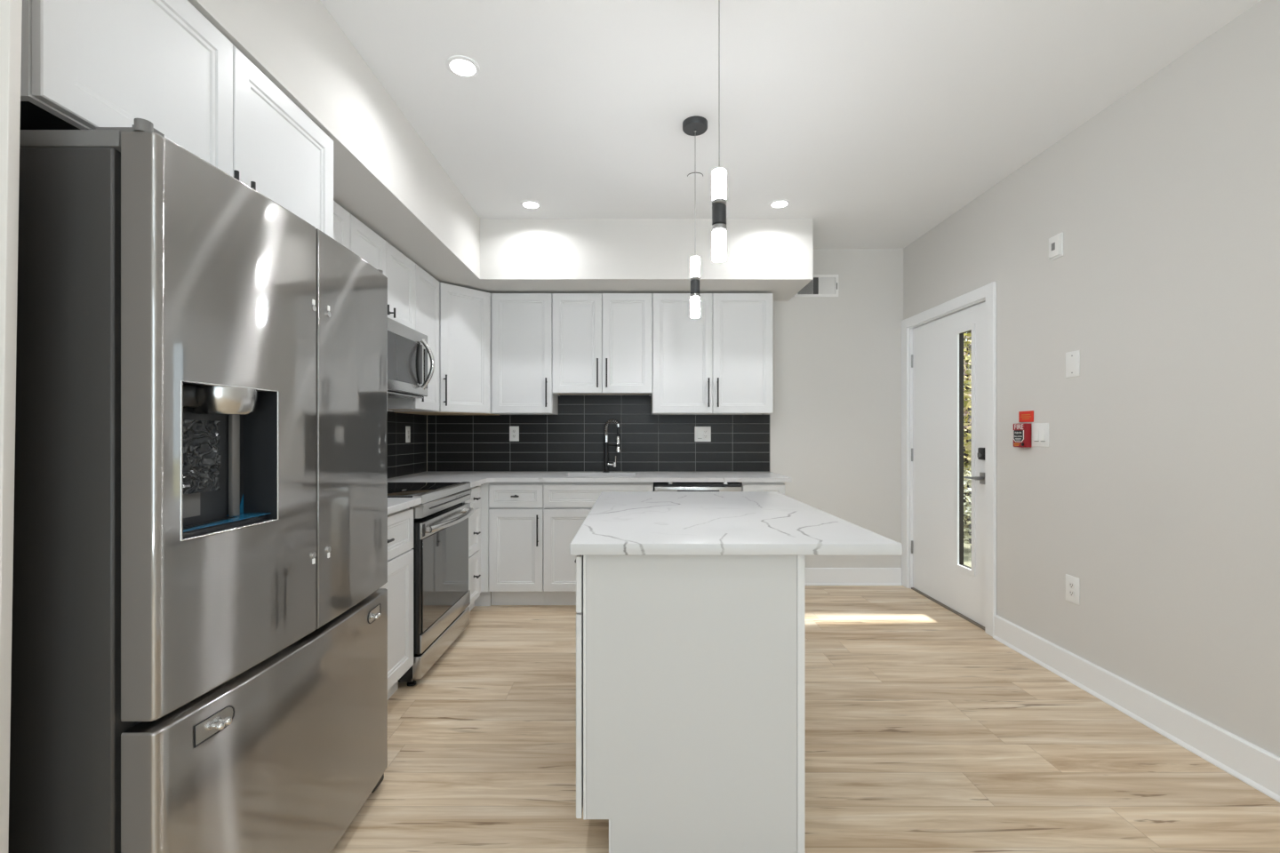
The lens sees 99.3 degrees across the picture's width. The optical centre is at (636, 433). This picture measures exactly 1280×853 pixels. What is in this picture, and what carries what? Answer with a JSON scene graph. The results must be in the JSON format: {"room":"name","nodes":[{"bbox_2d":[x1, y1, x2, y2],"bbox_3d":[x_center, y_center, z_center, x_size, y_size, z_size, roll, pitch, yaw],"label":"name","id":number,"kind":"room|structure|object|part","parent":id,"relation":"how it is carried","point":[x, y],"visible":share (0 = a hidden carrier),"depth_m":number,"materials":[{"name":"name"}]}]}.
{"room":"kitchen","nodes":[
{"label":"kitchen","id":0,"kind":"room"},
{"bbox_2d":[320,0,1261,248],"bbox_3d":[0.225,-1.553,0.595,4.150,0.120,7.890,0,0,0],"label":"ceiling","id":1,"kind":"structure","parent":0,"point":[877,122],"depth_m":2.38,"materials":[{"name":"white paint"}]},
{"bbox_2d":[446,55,479,78],"bbox_3d":[-0.707,-1.490,2.212,0.132,0.006,0.132,0,0,0],"label":"recessed light","id":2,"kind":"object","parent":1,"relation":"in","point":[460,66],"visible":1,"depth_m":2.21,"materials":[{"name":"white paint"}]},
{"bbox_2d":[187,0,812,301],"bbox_3d":[-0.239,-1.282,0.595,2.922,0.421,7.590,0,0,0],"label":"soffit","id":3,"kind":"structure","parent":1,"relation":"attached to","point":[386,176],"depth_m":3.16,"materials":[{"name":"white paint"}]},
{"bbox_2d":[520,200,541,208],"bbox_3d":[-0.690,-1.490,3.541,0.132,0.006,0.132,0,0,0],"label":"recessed light","id":4,"kind":"object","parent":1,"relation":"in","point":[527,204],"visible":1,"depth_m":3.54,"materials":[{"name":"white paint"}]},
{"bbox_2d":[682,115,707,318],"bbox_3d":[0.280,-1.026,2.615,0.120,0.933,0.120,0,0,0],"label":"pendant light","id":5,"kind":"object","parent":1,"relation":"hanging from","point":[695,125],"visible":1,"depth_m":2.59,"materials":[{"name":"grey"}]},
{"bbox_2d":[690,256,699,277],"bbox_3d":[0.280,-0.799,2.615,0.045,0.094,0.045,0,0,0],"label":"diffuser","id":6,"kind":"object","parent":5,"relation":"attached to","point":[694,260],"depth_m":2.60,"materials":[{"name":"white"}]},
{"bbox_2d":[690,296,699,318],"bbox_3d":[0.280,-0.607,2.615,0.045,0.094,0.045,0,0,0],"label":"diffuser","id":7,"kind":"object","parent":5,"relation":"attached to","point":[694,300],"depth_m":2.60,"materials":[{"name":"white"}]},
{"bbox_2d":[687,172,703,180],"bbox_3d":[0.337,-1.490,3.149,0.092,0.006,0.090,0,0,0],"label":"sprinkler cover","id":8,"kind":"object","parent":1,"relation":"attached to","point":[694,176],"visible":1,"depth_m":3.15,"materials":[{"name":"metal"}]},
{"bbox_2d":[712,0,726,262],"bbox_3d":[0.263,-1.024,1.740,0.120,0.939,0.120,0,0,0],"label":"pendant light","id":9,"kind":"object","parent":1,"relation":"hanging from","point":[719,174],"visible":1,"depth_m":1.72,"materials":[{"name":"grey"}]},
{"bbox_2d":[712,168,726,200],"bbox_3d":[0.263,-0.793,1.740,0.045,0.094,0.045,0,0,0],"label":"diffuser","id":10,"kind":"object","parent":9,"relation":"attached to","point":[719,174],"depth_m":1.72,"materials":[{"name":"white"}]},
{"bbox_2d":[712,229,726,262],"bbox_3d":[0.263,-0.601,1.740,0.045,0.094,0.045,0,0,0],"label":"diffuser","id":11,"kind":"object","parent":9,"relation":"attached to","point":[718,236],"depth_m":1.72,"materials":[{"name":"white"}]},
{"bbox_2d":[768,199,790,208],"bbox_3d":[0.926,-1.490,3.530,0.132,0.006,0.132,0,0,0],"label":"recessed light","id":12,"kind":"object","parent":1,"relation":"in","point":[780,203],"visible":1,"depth_m":3.52,"materials":[{"name":"white paint"}]},
{"bbox_2d":[330,585,1279,852],"bbox_3d":[0.225,1.280,0.595,4.150,0.120,7.890,0,0,0],"label":"floor","id":13,"kind":"structure","parent":0,"point":[925,732],"depth_m":2.07,"materials":[{"name":"brown wood"}]},
{"bbox_2d":[0,0,22,852],"bbox_3d":[-1.357,0.071,0.889,0.660,2.288,0.018,1,0,0],"label":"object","id":14,"kind":"object","parent":13,"relation":"on","point":[11,11],"visible":1,"depth_m":0.89,"materials":[{"name":"white"}]},
{"bbox_2d":[8,118,387,852],"bbox_3d":[-1.240,0.325,1.448,0.800,1.790,0.932,0,0,0],"label":"refrigerator","id":15,"kind":"object","parent":13,"relation":"on","point":[199,628],"visible":1,"depth_m":1.06,"materials":[{"name":"grey metal"}]},
{"bbox_3d":[-0.862,0.593,1.111,0.002,0.041,0.095,0,0,4],"label":"handle mount","id":16,"kind":"part","parent":15,"relation":"part of","materials":[{"name":"silver metal"}]},
{"bbox_3d":[-0.892,-0.013,1.214,0.084,1.070,0.458,0,0,0],"label":"door","id":17,"kind":"part","parent":15,"relation":"part of","materials":[{"name":"silver metal"}]},
{"bbox_3d":[-0.892,0.855,1.448,0.084,0.624,0.925,0,0,0],"label":"freezer drawer","id":18,"kind":"part","parent":15,"relation":"part of","materials":[{"name":"silver metal"}]},
{"bbox_3d":[-0.892,-0.013,1.681,0.084,1.070,0.458,0,0,0],"label":"door","id":19,"kind":"part","parent":15,"relation":"part of","materials":[{"name":"silver metal"}]},
{"bbox_3d":[-0.862,0.593,1.784,0.002,0.041,0.095,0,0,-4],"label":"handle mount","id":20,"kind":"part","parent":15,"relation":"part of","materials":[{"name":"silver metal"}]},
{"bbox_2d":[379,507,413,699],"bbox_3d":[-1.363,0.779,2.284,0.672,0.882,0.628,0,0,0],"label":"base cabinet","id":21,"kind":"object","parent":13,"relation":"on","point":[399,585],"visible":0.22,"depth_m":2.46,"materials":[{"name":"white wood"}]},
{"bbox_3d":[-1.075,0.451,2.284,0.019,0.190,0.623,0,0,0],"label":"drawer","id":22,"kind":"part","parent":21,"relation":"part of","materials":[{"name":"white"}]},
{"bbox_2d":[387,497,421,514],"bbox_3d":[-1.360,0.321,2.279,0.660,0.030,0.648,0,0,0],"label":"countertop","id":23,"kind":"structure","parent":21,"relation":"on","point":[395,505],"depth_m":2.45,"materials":[{"name":"stone"}]},
{"bbox_2d":[387,481,473,687],"bbox_3d":[-1.320,0.759,2.985,0.730,0.922,0.758,0,0,0],"label":"range","id":24,"kind":"object","parent":13,"relation":"on","point":[441,592],"visible":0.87,"depth_m":2.85,"materials":[{"name":"silver metal"}]},
{"bbox_2d":[387,482,458,497],"bbox_3d":[-1.380,0.308,2.985,0.610,0.014,0.758,0,0,0],"label":"cooktop","id":25,"kind":"object","parent":24,"relation":"in","point":[395,490],"depth_m":3.00,"materials":[{"name":"black glass"}]},
{"bbox_3d":[-1.060,0.743,2.985,0.038,0.630,0.758,0,0,0],"label":"oven door","id":26,"kind":"part","parent":24,"relation":"part of","materials":[{"name":"glass"}]},
{"bbox_3d":[-1.057,1.125,2.985,0.044,0.110,0.758,0,0,0],"label":"storage drawer","id":27,"kind":"part","parent":24,"relation":"part of","materials":[{"name":"silver metal"}]},
{"bbox_3d":[-1.052,0.318,2.985,0.046,0.040,0.758,0,0,0],"label":"trim","id":28,"kind":"part","parent":24,"relation":"part of","materials":[{"name":"silver metal"}]},
{"bbox_3d":[-1.050,0.374,2.985,0.058,0.068,0.758,0,0,0],"label":"control panel","id":29,"kind":"part","parent":24,"relation":"part of","materials":[{"name":"silver metal"}]},
{"bbox_3d":[-0.994,0.468,2.985,0.078,0.038,0.688,0,0,0],"label":"oven handle","id":30,"kind":"part","parent":24,"relation":"part of","materials":[{"name":"silver metal"}]},
{"bbox_2d":[462,486,480,607],"bbox_3d":[-1.364,0.779,3.530,0.669,0.882,0.325,0,0,0],"label":"base cabinet","id":31,"kind":"object","parent":13,"relation":"on","point":[474,520],"visible":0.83,"depth_m":3.58,"materials":[{"name":"white"}]},
{"bbox_3d":[-1.075,0.427,3.531,0.019,0.143,0.320,0,0,0],"label":"drawer","id":32,"kind":"part","parent":31,"relation":"part of","materials":[{"name":"white"}]},
{"bbox_3d":[-1.075,0.948,3.531,0.019,0.311,0.320,0,0,0],"label":"drawer","id":33,"kind":"part","parent":31,"relation":"part of","materials":[{"name":"white"}]},
{"bbox_3d":[-1.075,0.645,3.531,0.019,0.281,0.320,0,0,0],"label":"drawer","id":34,"kind":"part","parent":31,"relation":"part of","materials":[{"name":"white"}]},
{"bbox_2d":[469,482,490,611],"bbox_3d":[-1.097,0.779,3.778,0.126,0.882,0.166,0,0,0],"label":"cabinet filler","id":35,"kind":"object","parent":13,"relation":"on","point":[484,598],"visible":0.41,"depth_m":3.79,"materials":[{"name":"white"}]},
{"bbox_2d":[488,482,544,605],"bbox_3d":[-0.845,0.779,4.069,0.379,0.882,0.635,0,0,0],"label":"base cabinet","id":36,"kind":"object","parent":13,"relation":"on","point":[516,509],"visible":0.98,"depth_m":3.80,"materials":[{"name":"white wood"}]},
{"bbox_3d":[-0.845,0.436,3.800,0.374,0.160,0.019,0,0,0],"label":"drawer","id":37,"kind":"part","parent":36,"relation":"part of","materials":[{"name":"white"}]},
{"bbox_3d":[-0.845,0.815,3.800,0.374,0.577,0.019,0,0,0],"label":"door","id":38,"kind":"part","parent":36,"relation":"part of","materials":[{"name":"white"}]},
{"bbox_3d":[-0.689,0.670,3.771,0.012,0.216,0.039,0,0,0],"label":"handle","id":39,"kind":"part","parent":36,"relation":"part of","materials":[{"name":"black metal"}]},
{"bbox_2d":[543,482,653,605],"bbox_3d":[-0.270,0.779,4.069,0.768,0.882,0.635,0,0,0],"label":"base cabinet","id":40,"kind":"object","parent":13,"relation":"on","point":[566,506],"visible":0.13,"depth_m":3.79,"materials":[{"name":"white wood"}]},
{"bbox_3d":[-0.462,0.815,3.800,0.380,0.577,0.019,0,0,0],"label":"door","id":41,"kind":"part","parent":40,"relation":"part of","materials":[{"name":"white"}]},
{"bbox_2d":[387,472,791,487],"bbox_3d":[-0.310,0.321,3.874,2.760,0.030,1.012,0,0,0],"label":"countertop","id":42,"kind":"structure","parent":40,"relation":"on","point":[475,478],"depth_m":3.78,"materials":[{"name":"stone"}]},
{"bbox_2d":[602,418,621,472],"bbox_3d":[-0.198,0.094,4.292,0.148,0.424,0.056,0,0,10],"label":"faucet","id":43,"kind":"object","parent":42,"relation":"on","point":[605,436],"visible":1,"depth_m":4.28,"materials":[{"name":"black metal"}]},
{"bbox_3d":[-0.197,0.218,4.296,0.070,0.085,0.031,0,0,0],"label":"lever","id":44,"kind":"part","parent":43,"relation":"part of","materials":[{"name":"silver metal"}]},
{"bbox_3d":[-0.184,0.091,4.290,0.118,0.020,0.039,0,0,20],"label":"holder arm","id":45,"kind":"part","parent":43,"relation":"part of","materials":[{"name":"black metal"}]},
{"bbox_3d":[-0.270,0.436,3.800,0.763,0.160,0.019,0,0,0],"label":"drawer","id":46,"kind":"part","parent":40,"relation":"part of","materials":[{"name":"white"}]},
{"bbox_2d":[574,555,804,852],"bbox_3d":[0.133,0.779,2.174,0.691,0.882,1.253,0,0,0],"label":"kitchen island","id":47,"kind":"object","parent":13,"relation":"on","point":[690,669],"visible":0.79,"depth_m":1.55,"materials":[{"name":"white wood"}]},
{"bbox_3d":[-0.166,0.431,1.863,0.016,0.159,0.621,0,0,0],"label":"drawer","id":48,"kind":"part","parent":47,"relation":"part of","materials":[{"name":"white"}]},
{"bbox_3d":[-0.166,0.807,1.863,0.016,0.581,0.622,0,0,0],"label":"door","id":49,"kind":"part","parent":47,"relation":"part of","materials":[{"name":"white"}]},
{"bbox_2d":[569,491,902,555],"bbox_3d":[0.276,0.322,2.196,0.924,0.032,1.371,0,0,0],"label":"island countertop","id":50,"kind":"structure","parent":47,"relation":"on","point":[619,523],"depth_m":1.77,"materials":[{"name":"stone"}]},
{"bbox_3d":[0.467,0.778,2.174,0.022,0.881,1.253,0,0,0],"label":"panel","id":51,"kind":"part","parent":47,"relation":"part of","materials":[{"name":"white"}]},
{"bbox_2d":[653,482,741,491],"bbox_3d":[0.426,0.778,4.071,0.614,0.884,0.578,0,0,0],"label":"dishwasher","id":52,"kind":"object","parent":13,"relation":"on","point":[657,486],"visible":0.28,"depth_m":3.79,"materials":[{"name":"silver metal"}]},
{"bbox_3d":[0.426,0.398,3.801,0.608,0.055,0.034,0,0,0],"label":"control panel","id":53,"kind":"part","parent":52,"relation":"part of","materials":[{"name":"silver metal"}]},
{"bbox_3d":[0.426,0.407,3.783,0.294,0.026,0.002,0,0,0],"label":"pocket handle","id":54,"kind":"part","parent":52,"relation":"part of","materials":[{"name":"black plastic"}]},
{"bbox_2d":[739,482,784,495],"bbox_3d":[0.886,0.779,4.069,0.299,0.882,0.635,0,0,0],"label":"base cabinet","id":55,"kind":"object","parent":13,"relation":"on","point":[779,487],"visible":0.02,"depth_m":3.79,"materials":[{"name":"white"}]},
{"bbox_2d":[911,587,984,630],"bbox_3d":[2.228,1.214,3.810,0.145,0.012,0.934,0,0,0],"label":"threshold","id":56,"kind":"object","parent":13,"relation":"on","point":[913,588],"visible":0.21,"depth_m":3.74,"materials":[{"name":"silver metal"}]},
{"bbox_2d":[765,248,903,567],"bbox_3d":[0.225,-0.137,4.465,4.150,2.713,0.150,0,0,0],"label":"wall","id":57,"kind":"structure","parent":0,"point":[836,417],"depth_m":4.39,"materials":[{"name":"white paint"}]},
{"bbox_2d":[393,282,499,415],"bbox_3d":[-1.396,-0.603,4.082,0.604,0.909,0.613,0,0,0],"label":"upper cabinet","id":58,"kind":"object","parent":57,"relation":"attached to","point":[465,314],"visible":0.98,"depth_m":3.93,"materials":[{"name":"white wood"}]},
{"bbox_3d":[-1.335,-0.302,3.791,0.039,0.216,0.012,0,0,43],"label":"handle","id":59,"kind":"part","parent":58,"relation":"part of","materials":[{"name":"black metal"}]},
{"bbox_3d":[-1.399,-0.150,4.081,0.591,0.004,0.594,0,0,0],"label":"panel","id":60,"kind":"part","parent":58,"relation":"part of","materials":[{"name":"white wood"}]},
{"bbox_3d":[-1.236,-0.605,3.935,0.014,0.900,0.396,0,0,43],"label":"door","id":61,"kind":"part","parent":58,"relation":"part of","materials":[{"name":"white"}]},
{"bbox_2d":[491,293,558,415],"bbox_3d":[-0.865,-0.605,4.215,0.455,0.905,0.346,0,0,0],"label":"upper cabinet","id":62,"kind":"object","parent":57,"relation":"attached to","point":[522,324],"visible":0.94,"depth_m":4.09,"materials":[{"name":"white wood"}]},
{"bbox_3d":[-0.676,-0.307,4.061,0.012,0.216,0.039,0,0,0],"label":"handle","id":63,"kind":"part","parent":62,"relation":"part of","materials":[{"name":"black metal"}]},
{"bbox_2d":[427,395,769,471],"bbox_3d":[-0.308,-0.002,4.385,2.763,0.616,0.010,0,0,0],"label":"wall tile","id":64,"kind":"structure","parent":57,"relation":"attached to","point":[572,440],"depth_m":4.38,"materials":[{"name":"black tile"}]},
{"bbox_2d":[509,426,519,441],"bbox_3d":[-0.987,0.001,4.375,0.076,0.120,0.009,0,0,0],"label":"outlet","id":65,"kind":"object","parent":64,"relation":"attached to","point":[514,431],"visible":1,"depth_m":4.37,"materials":[{"name":"white"}]},
{"bbox_2d":[694,426,711,441],"bbox_3d":[0.529,0.004,4.374,0.130,0.122,0.012,0,0,0],"label":"outlet","id":66,"kind":"object","parent":64,"relation":"attached to","point":[701,434],"visible":1,"depth_m":4.37,"materials":[{"name":"white"}]},
{"bbox_2d":[703,430,707,438],"bbox_3d":[0.552,0.004,4.373,0.033,0.066,0.002,0,0,0],"label":"receptacle","id":67,"kind":"object","parent":66,"relation":"attached to","point":[705,432],"depth_m":4.37,"materials":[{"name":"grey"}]},
{"bbox_2d":[552,293,652,396],"bbox_3d":[-0.260,-0.680,4.215,0.752,0.754,0.346,0,0,0],"label":"upper cabinet","id":68,"kind":"object","parent":57,"relation":"attached to","point":[603,342],"visible":1,"depth_m":4.09,"materials":[{"name":"white wood"}]},
{"bbox_3d":[-0.448,-0.680,4.090,0.371,0.749,0.019,0,0,0],"label":"door","id":69,"kind":"part","parent":68,"relation":"part of","materials":[{"name":"white"}]},
{"bbox_3d":[-0.294,-0.453,4.061,0.012,0.216,0.039,0,0,0],"label":"handle","id":70,"kind":"part","parent":68,"relation":"part of","materials":[{"name":"black metal"}]},
{"bbox_3d":[-0.260,-0.321,4.251,0.720,0.012,0.262,0,0,0],"label":"panel","id":71,"kind":"part","parent":68,"relation":"part of","materials":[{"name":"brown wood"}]},
{"bbox_3d":[-0.226,-0.453,4.061,0.012,0.216,0.039,0,0,0],"label":"handle","id":72,"kind":"part","parent":68,"relation":"part of","materials":[{"name":"black metal"}]},
{"bbox_3d":[-0.073,-0.680,4.090,0.371,0.749,0.019,0,0,0],"label":"door","id":73,"kind":"part","parent":68,"relation":"part of","materials":[{"name":"white"}]},
{"bbox_2d":[651,293,772,415],"bbox_3d":[0.570,-0.605,4.215,0.906,0.905,0.346,0,0,0],"label":"upper cabinet","id":74,"kind":"object","parent":57,"relation":"attached to","point":[718,362],"visible":0.99,"depth_m":4.09,"materials":[{"name":"white wood"}]},
{"bbox_3d":[0.344,-0.605,4.090,0.449,0.900,0.019,0,0,0],"label":"door","id":75,"kind":"part","parent":74,"relation":"part of","materials":[{"name":"white"}]},
{"bbox_3d":[0.536,-0.307,4.061,0.012,0.216,0.039,0,0,0],"label":"handle","id":76,"kind":"part","parent":74,"relation":"part of","materials":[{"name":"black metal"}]},
{"bbox_3d":[0.604,-0.307,4.061,0.012,0.216,0.039,0,0,0],"label":"handle","id":77,"kind":"part","parent":74,"relation":"part of","materials":[{"name":"black metal"}]},
{"bbox_3d":[0.796,-0.605,4.090,0.449,0.900,0.019,0,0,0],"label":"door","id":78,"kind":"part","parent":74,"relation":"part of","materials":[{"name":"white"}]},
{"bbox_2d":[794,274,838,296],"bbox_3d":[1.448,-1.192,4.384,0.352,0.178,0.012,0,0,0],"label":"air vent","id":79,"kind":"object","parent":57,"relation":"in","point":[820,285],"visible":0.8,"depth_m":4.38,"materials":[{"name":"white"}]},
{"bbox_2d":[804,568,902,585],"bbox_3d":[1.587,1.151,4.377,1.083,0.137,0.026,0,0,0],"label":"baseboard","id":80,"kind":"structure","parent":57,"relation":"attached to","point":[812,576],"depth_m":4.37,"materials":[{"name":"white"}]},
{"bbox_2d":[903,0,1279,757],"bbox_3d":[2.225,-0.137,0.595,0.150,2.713,7.590,0,0,0],"label":"wall","id":81,"kind":"structure","parent":0,"point":[1156,485],"depth_m":2.27,"materials":[{"name":"white paint"}]},
{"bbox_2d":[911,302,984,626],"bbox_3d":[2.161,0.192,3.814,0.109,2.029,0.936,0,0,0],"label":"door","id":82,"kind":"structure","parent":81,"relation":"in","point":[940,572],"depth_m":3.78,"materials":[{"name":"white wood"}]},
{"bbox_3d":[2.134,0.280,3.450,0.055,0.024,0.128,0,0,0],"label":"lever","id":83,"kind":"part","parent":82,"relation":"part of","materials":[{"name":"silver metal"}]},
{"bbox_3d":[2.165,0.280,3.398,0.010,0.072,0.066,0,0,0],"label":"lever handle","id":84,"kind":"part","parent":82,"relation":"part of","materials":[{"name":"silver metal"}]},
{"bbox_2d":[901,281,996,637],"bbox_3d":[2.215,0.155,3.818,0.170,2.130,1.139,0,0,0],"label":"door frame","id":85,"kind":"structure","parent":81,"relation":"attached to","point":[987,293],"depth_m":3.33,"materials":[{"name":"white wood"}]},
{"bbox_2d":[1013,423,1031,447],"bbox_3d":[2.130,0.012,3.014,0.040,0.136,0.101,0,0,0],"label":"fire alarm","id":86,"kind":"object","parent":81,"relation":"attached to","point":[1021,432],"visible":1,"depth_m":2.98,"materials":[{"name":"red"}]},
{"bbox_3d":[2.114,0.011,3.013,0.004,0.059,0.072,0,0,0],"label":"pull handle","id":87,"kind":"part","parent":86,"relation":"part of","materials":[{"name":"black plastic"}]},
{"bbox_3d":[2.117,0.009,3.014,0.003,0.127,0.097,0,0,0],"label":"plate","id":88,"kind":"part","parent":86,"relation":"part of","materials":[{"name":"red"}]},
{"bbox_2d":[1018,410,1033,422],"bbox_3d":[2.147,-0.094,3.000,0.006,0.060,0.108,0,0,0],"label":"sign","id":89,"kind":"object","parent":81,"relation":"attached to","point":[1023,416],"visible":1,"depth_m":3.00,"materials":[{"name":"red"}]},
{"bbox_2d":[1032,423,1048,447],"bbox_3d":[2.144,0.007,2.895,0.012,0.124,0.118,0,0,0],"label":"light switch","id":90,"kind":"object","parent":81,"relation":"attached to","point":[1040,431],"visible":1,"depth_m":2.89,"materials":[{"name":"white"}]},
{"bbox_2d":[1048,232,1063,260],"bbox_3d":[2.137,-0.956,2.778,0.026,0.120,0.072,0,0,0],"label":"sensor box","id":91,"kind":"object","parent":81,"relation":"attached to","point":[1056,242],"visible":1,"depth_m":2.76,"materials":[{"name":"white"}]},
{"bbox_2d":[1065,574,1079,605],"bbox_3d":[2.146,0.768,2.681,0.009,0.130,0.082,0,0,0],"label":"outlet","id":92,"kind":"object","parent":81,"relation":"attached to","point":[1072,583],"visible":1,"depth_m":2.67,"materials":[{"name":"white"}]},
{"bbox_2d":[1069,582,1074,589],"bbox_3d":[2.143,0.749,2.681,0.003,0.029,0.030,0,0,0],"label":"receptacle","id":93,"kind":"object","parent":92,"relation":"attached to","point":[1071,584],"depth_m":2.68,"materials":[{"name":"grey"}]},
{"bbox_2d":[1069,590,1074,597],"bbox_3d":[2.143,0.787,2.681,0.003,0.029,0.030,0,0,0],"label":"receptacle","id":94,"kind":"object","parent":92,"relation":"attached to","point":[1071,592],"depth_m":2.68,"materials":[{"name":"grey"}]},
{"bbox_2d":[1065,350,1079,377],"bbox_3d":[2.147,-0.342,2.680,0.007,0.126,0.082,0,0,0],"label":"blank plate","id":95,"kind":"object","parent":81,"relation":"attached to","point":[1072,358],"visible":1,"depth_m":2.67,"materials":[{"name":"white"}]},
{"bbox_2d":[992,615,1279,802],"bbox_3d":[2.137,1.151,0.024,0.026,0.137,6.448,0,0,0],"label":"baseboard","id":96,"kind":"structure","parent":81,"relation":"attached to","point":[1248,763],"depth_m":2.23,"materials":[{"name":"white wood"}]},
{"bbox_3d":[-1.775,-0.137,0.595,0.150,2.713,7.590,0,0,0],"label":"wall","id":97,"kind":"structure","parent":0,"visible":0},
{"bbox_2d":[19,0,333,239],"bbox_3d":[-1.380,-0.845,1.490,0.632,0.443,0.974,0,0,0],"label":"upper cabinet","id":98,"kind":"object","parent":97,"relation":"attached to","point":[86,64],"visible":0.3,"depth_m":1.30,"materials":[{"name":"white wood"}]},
{"bbox_3d":[-1.415,-0.641,1.490,0.551,0.012,0.942,0,0,0],"label":"panel","id":99,"kind":"part","parent":98,"relation":"part of","materials":[{"name":"grey"}]},
{"bbox_3d":[-1.109,-0.845,1.245,0.019,0.438,0.479,0,0,0],"label":"door","id":100,"kind":"part","parent":98,"relation":"part of","materials":[{"name":"white"}]},
{"bbox_3d":[-1.083,-0.675,1.454,0.037,0.054,0.017,0,0,0],"label":"handle","id":101,"kind":"part","parent":98,"relation":"part of","materials":[{"name":"black metal"}]},
{"bbox_3d":[-1.083,-0.675,1.518,0.037,0.054,0.017,0,0,0],"label":"handle","id":102,"kind":"part","parent":98,"relation":"part of","materials":[{"name":"black metal"}]},
{"bbox_3d":[-1.109,-0.845,1.731,0.019,0.438,0.487,0,0,0],"label":"door","id":103,"kind":"part","parent":98,"relation":"part of","materials":[{"name":"white"}]},
{"bbox_2d":[333,200,350,249],"bbox_3d":[-1.515,-0.605,2.296,0.366,0.905,0.611,0,0,0],"label":"upper cabinet","id":104,"kind":"object","parent":97,"relation":"attached to","point":[341,218],"visible":0.02,"depth_m":2.53,"materials":[{"name":"white"}]},
{"bbox_2d":[350,214,415,329],"bbox_3d":[-1.516,-0.833,2.984,0.364,0.449,0.764,0,0,0],"label":"upper cabinet","id":105,"kind":"object","parent":97,"relation":"attached to","point":[399,270],"visible":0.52,"depth_m":3.05,"materials":[{"name":"white"}]},
{"bbox_3d":[-1.379,-0.833,2.790,0.019,0.444,0.370,0,0,0],"label":"door","id":106,"kind":"part","parent":105,"relation":"part of","materials":[{"name":"white"}]},
{"bbox_3d":[-1.353,-0.668,3.010,0.037,0.054,0.017,0,0,0],"label":"handle","id":107,"kind":"part","parent":105,"relation":"part of","materials":[{"name":"black metal"}]},
{"bbox_3d":[-1.379,-0.833,3.171,0.019,0.444,0.384,0,0,0],"label":"door","id":108,"kind":"part","parent":105,"relation":"part of","materials":[{"name":"white"}]},
{"bbox_2d":[387,317,434,398],"bbox_3d":[-1.452,-0.409,2.985,0.492,0.392,0.758,0,0,0],"label":"microwave","id":109,"kind":"object","parent":105,"relation":"attached to","point":[408,348],"visible":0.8,"depth_m":3.07,"materials":[{"name":"silver metal"}]},
{"bbox_3d":[-1.249,-0.414,3.247,0.085,0.305,0.031,0,0,0],"label":"door handle","id":110,"kind":"part","parent":109,"relation":"part of","materials":[{"name":"silver metal"}]},
{"bbox_2d":[387,411,426,479],"bbox_3d":[-1.695,0.045,3.172,0.010,0.521,2.435,0,0,0],"label":"wall tile","id":111,"kind":"structure","parent":97,"relation":"attached to","point":[404,459],"depth_m":3.98,"materials":[{"name":"tile"}]},
{"bbox_2d":[405,426,410,442],"bbox_3d":[-1.686,0.006,4.009,0.008,0.120,0.076,0,0,0],"label":"outlet","id":112,"kind":"object","parent":111,"relation":"attached to","point":[407,428],"visible":1,"depth_m":4.00,"materials":[{"name":"white"}]},
{"bbox_2d":[407,430,409,439],"bbox_3d":[-1.683,0.006,4.009,0.002,0.066,0.033,0,0,0],"label":"receptacle","id":113,"kind":"object","parent":112,"relation":"attached to","point":[408,431],"depth_m":4.01,"materials":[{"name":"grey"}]},
{"bbox_2d":[426,415,427,471],"bbox_3d":[-1.688,0.077,4.378,0.006,0.458,0.006,0,0,22],"label":"caulk line","id":114,"kind":"structure","parent":111,"relation":"attached to","point":[427,415],"depth_m":4.38,"materials":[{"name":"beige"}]},
{"bbox_2d":[387,264,439,411],"bbox_3d":[-1.515,-0.605,3.574,0.366,0.905,0.413,0,0,0],"label":"upper cabinet","id":115,"kind":"object","parent":97,"relation":"attached to","point":[427,288],"visible":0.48,"depth_m":3.59,"materials":[{"name":"white"}]},
{"bbox_3d":[-1.379,-0.605,3.574,0.019,0.900,0.408,0,0,0],"label":"door","id":116,"kind":"part","parent":115,"relation":"part of","materials":[{"name":"white"}]},
{"label":"outside","id":117,"kind":"structure","parent":0,"visible":0},
{"bbox_2d":[963,507,971,567],"bbox_3d":[14.155,1.420,14.000,23.690,0.200,32.000,0,0,0],"label":"ground","id":118,"kind":"structure","parent":117,"point":[967,552],"depth_m":5.92,"materials":[{"name":"beige soil"}]},
{"bbox_2d":[963,337,967,418],"bbox_3d":[12.489,-3.026,19.974,6.540,8.761,6.546,0,0,0],"label":"tree","id":119,"kind":"object","parent":118,"relation":"on","point":[964,387],"visible":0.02,"depth_m":19.43,"materials":[{"name":"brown plant"}]},
{"bbox_2d":[963,332,971,514],"bbox_3d":[4.903,-0.410,7.901,2.312,3.485,2.230,0,0,0],"label":"shrub","id":120,"kind":"object","parent":118,"relation":"on","point":[968,446],"visible":0.06,"depth_m":7.47,"materials":[{"name":"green plant"}]},
{"bbox_3d":[4.911,0.050,7.783,0.924,2.564,0.701,0,0,0],"label":"stem","id":121,"kind":"part","parent":120,"relation":"part of","materials":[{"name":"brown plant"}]},
{"bbox_2d":[963,465,971,550],"bbox_3d":[3.749,0.834,6.044,0.926,0.983,0.921,0,0,0],"label":"shrub","id":122,"kind":"object","parent":118,"relation":"on","point":[967,510],"visible":0.02,"depth_m":5.89,"materials":[{"name":"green plant"}]},
{"bbox_2d":[963,331,971,463],"bbox_3d":[8.592,-1.958,14.012,4.663,6.608,4.712,0,0,0],"label":"tree","id":123,"kind":"object","parent":118,"relation":"on","point":[970,338],"visible":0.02,"depth_m":13.54,"materials":[{"name":"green plant"}]}
]}

